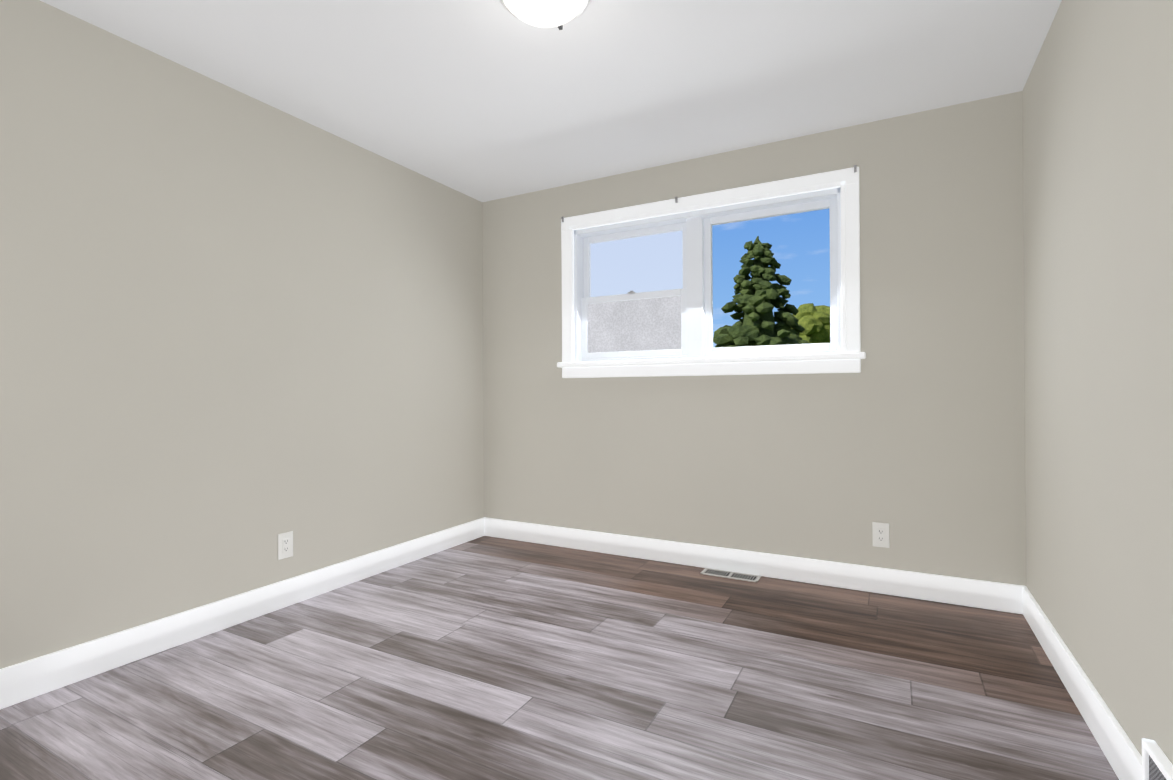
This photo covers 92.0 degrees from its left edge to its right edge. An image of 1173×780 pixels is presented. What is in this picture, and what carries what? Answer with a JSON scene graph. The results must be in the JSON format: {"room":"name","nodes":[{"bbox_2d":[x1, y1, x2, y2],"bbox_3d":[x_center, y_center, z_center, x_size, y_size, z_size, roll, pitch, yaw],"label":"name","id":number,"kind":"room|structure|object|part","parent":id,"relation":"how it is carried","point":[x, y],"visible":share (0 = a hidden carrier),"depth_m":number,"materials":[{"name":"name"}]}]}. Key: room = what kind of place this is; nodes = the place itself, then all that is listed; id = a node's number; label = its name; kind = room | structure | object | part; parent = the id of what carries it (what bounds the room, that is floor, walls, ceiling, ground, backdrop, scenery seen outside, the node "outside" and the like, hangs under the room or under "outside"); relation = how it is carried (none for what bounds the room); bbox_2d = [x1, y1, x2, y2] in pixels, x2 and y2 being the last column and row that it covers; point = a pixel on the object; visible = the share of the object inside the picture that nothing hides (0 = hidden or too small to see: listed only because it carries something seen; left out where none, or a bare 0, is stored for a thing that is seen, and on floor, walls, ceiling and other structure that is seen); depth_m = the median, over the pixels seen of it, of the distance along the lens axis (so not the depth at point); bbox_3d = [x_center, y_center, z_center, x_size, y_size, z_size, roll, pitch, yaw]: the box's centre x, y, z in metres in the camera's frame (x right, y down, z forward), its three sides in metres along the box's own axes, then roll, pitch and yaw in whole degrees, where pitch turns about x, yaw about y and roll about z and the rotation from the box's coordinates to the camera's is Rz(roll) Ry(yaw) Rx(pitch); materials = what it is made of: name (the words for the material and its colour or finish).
{"room":"empty bedroom","nodes":[
{"label":"empty bedroom","id":0,"kind":"room"},
{"bbox_2d":[0,0,483,668],"bbox_3d":[-1.709,-0.154,2.534,0.140,2.440,4.030,0,0,28],"label":"wall","id":1,"kind":"structure","parent":0,"point":[238,332],"depth_m":2.44,"materials":[{"name":"paint"}]},
{"bbox_2d":[0,517,484,708],"bbox_3d":[-1.633,1.000,2.494,0.016,0.132,3.750,0,0,28],"label":"baseboard","id":2,"kind":"structure","parent":1,"relation":"attached to","point":[30,679],"depth_m":2.42,"materials":[{"name":"white wood"}]},
{"bbox_2d":[278,531,292,559],"bbox_3d":[-1.481,0.765,2.787,0.010,0.126,0.078,0,0,28],"label":"electrical outlet","id":3,"kind":"object","parent":1,"relation":"attached to","point":[285,545],"visible":1,"depth_m":2.78,"materials":[{"name":"white plastic"}]},
{"bbox_2d":[283,538,288,552],"bbox_3d":[-1.479,0.765,2.786,0.004,0.068,0.035,0,0,28],"label":"receptacle","id":4,"kind":"object","parent":3,"relation":"attached to","point":[285,540],"depth_m":2.78,"materials":[{"name":"white plastic"}]},
{"bbox_2d":[40,0,1061,201],"bbox_3d":[0.268,-1.438,1.464,4.650,0.100,4.030,0,0,28],"label":"ceiling","id":5,"kind":"structure","parent":0,"point":[484,100],"depth_m":2.44,"materials":[{"name":"paint"}]},
{"bbox_2d":[500,0,589,29],"bbox_3d":[-0.145,-1.334,1.955,0.328,0.100,0.328,0,0,28],"label":"ceiling light","id":6,"kind":"object","parent":5,"relation":"attached to","point":[547,13],"visible":1,"depth_m":1.95,"materials":[{"name":"white glass"}]},
{"bbox_2d":[0,536,1118,779],"bbox_3d":[0.283,1.102,1.459,4.650,0.100,4.030,0,0,28],"label":"floor","id":7,"kind":"structure","parent":0,"point":[488,658],"depth_m":1.99,"materials":[{"name":"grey laminate"}]},
{"bbox_2d":[700,568,760,582],"bbox_3d":[0.817,1.049,3.213,0.320,0.006,0.115,0,0,28],"label":"floor vent","id":8,"kind":"object","parent":7,"relation":"in","point":[731,575],"visible":1,"depth_m":3.21,"materials":[{"name":"silver metal"}]},
{"bbox_2d":[482,91,1025,585],"bbox_3d":[0.676,-0.166,3.456,3.180,2.440,0.140,0,0,28],"label":"wall","id":9,"kind":"structure","parent":0,"point":[912,433],"depth_m":3.02,"materials":[{"name":"paint"}]},
{"bbox_2d":[561,167,860,377],"bbox_3d":[0.660,-0.623,3.439,1.810,1.076,0.140,0,0,28],"label":"window","id":10,"kind":"structure","parent":9,"relation":"in","point":[642,324],"depth_m":3.47,"materials":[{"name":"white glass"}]},
{"bbox_3d":[0.300,-0.416,3.659,0.746,0.415,0.030,0,0,28],"label":"window sash","id":11,"kind":"part","parent":10,"relation":"part of","materials":[{"name":"white"}]},
{"bbox_3d":[0.300,-0.416,3.659,0.666,0.335,0.006,0,0,28],"label":"sash glass","id":12,"kind":"part","parent":10,"relation":"part of","materials":[{"name":"grey glass"}]},
{"bbox_3d":[0.313,-0.812,3.689,0.746,0.456,0.030,0,0,28],"label":"window sash","id":13,"kind":"part","parent":10,"relation":"part of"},
{"bbox_3d":[0.313,-0.812,3.689,0.666,0.376,0.006,0,0,28],"label":"sash glass","id":14,"kind":"part","parent":10,"relation":"part of","materials":[{"name":"clear glass"}]},
{"bbox_2d":[574,187,841,361],"bbox_3d":[0.670,-0.634,3.458,1.640,0.885,0.140,0,0,28],"label":"liner","id":15,"kind":"object","parent":10,"relation":"attached to","point":[694,220],"visible":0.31,"depth_m":3.42,"materials":[{"name":"plastic"}]},
{"bbox_2d":[569,181,846,361],"bbox_3d":[0.631,-0.644,3.385,1.680,0.905,0.026,0,0,28],"label":"bead","id":16,"kind":"object","parent":10,"relation":"attached to","point":[757,198],"visible":0.81,"depth_m":3.23},
{"bbox_2d":[561,165,856,221],"bbox_3d":[0.619,-1.149,3.370,1.786,0.036,0.024,0,0,28],"label":"brackets","id":17,"kind":"object","parent":10,"relation":"attached to","point":[676,198],"visible":1,"depth_m":3.41,"materials":[{"name":"silver metal"}]},
{"bbox_3d":[0.635,-0.121,3.387,1.810,0.072,0.020,0,0,28],"label":"window apron","id":18,"kind":"part","parent":10,"relation":"part of","materials":[{"name":"white wood"}]},
{"bbox_3d":[1.051,-0.629,3.273,0.746,0.831,0.035,0,0,28],"label":"fixed window sash","id":19,"kind":"part","parent":10,"relation":"part of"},
{"bbox_2d":[557,352,865,367],"bbox_3d":[0.642,-0.174,3.400,1.860,0.034,0.110,0,0,28],"label":"window sill","id":20,"kind":"structure","parent":9,"relation":"attached to","point":[816,356],"depth_m":3.27,"materials":[{"name":"white wood"}]},
{"bbox_2d":[485,517,1022,613],"bbox_3d":[0.646,0.988,3.385,3.180,0.132,0.016,0,0,28],"label":"baseboard","id":21,"kind":"structure","parent":9,"relation":"attached to","point":[997,596],"depth_m":3.13,"materials":[{"name":"white wood"}]},
{"bbox_2d":[872,522,889,547],"bbox_3d":[1.518,0.748,2.917,0.078,0.126,0.010,0,0,28],"label":"electrical outlet","id":22,"kind":"object","parent":9,"relation":"attached to","point":[881,534],"visible":1,"depth_m":2.92,"materials":[{"name":"white plastic"}]},
{"bbox_2d":[877,528,884,541],"bbox_3d":[1.517,0.748,2.916,0.035,0.068,0.004,0,0,28],"label":"receptacle","id":23,"kind":"object","parent":22,"relation":"attached to","point":[880,531],"depth_m":2.91,"materials":[{"name":"white plastic"}]},
{"bbox_2d":[1022,0,1172,764],"bbox_3d":[1.245,-0.175,1.017,0.140,2.440,3.890,0,0,28],"label":"wall","id":24,"kind":"structure","parent":0,"point":[1097,94],"depth_m":1.64,"materials":[{"name":"paint"}]},
{"bbox_2d":[1023,586,1141,779],"bbox_3d":[1.692,0.979,1.994,0.016,0.132,1.470,0,0,28],"label":"baseboard","id":25,"kind":"structure","parent":24,"relation":"attached to","point":[1120,751],"depth_m":1.76,"materials":[{"name":"white wood"}]},
{"bbox_2d":[1142,738,1172,779],"bbox_3d":[1.250,0.938,1.184,0.024,0.215,0.375,0,0,28],"label":"air vent","id":26,"kind":"object","parent":24,"relation":"in","point":[1157,764],"visible":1,"depth_m":1.31,"materials":[{"name":"white metal"}]},
{"label":"outside","id":27,"kind":"structure","parent":0,"visible":0},
{"bbox_3d":[14.169,1.568,26.220,80.000,0.100,80.000,0,0,28],"label":"ground","id":28,"kind":"structure","parent":27,"visible":0},
{"bbox_2d":[713,236,810,347],"bbox_3d":[4.998,-1.496,16.719,3.707,6.100,3.631,0,0,28],"label":"conifer tree","id":29,"kind":"object","parent":28,"relation":"on","point":[757,298],"depth_m":16.21,"materials":[{"name":"green plant"}]},
{"bbox_2d":[790,303,829,343],"bbox_3d":[16.505,-2.242,39.205,4.829,7.544,4.560,0,0,28],"label":"deciduous tree","id":30,"kind":"object","parent":28,"relation":"on","point":[813,321],"depth_m":38.04,"materials":[{"name":"green plant"}]}
]}

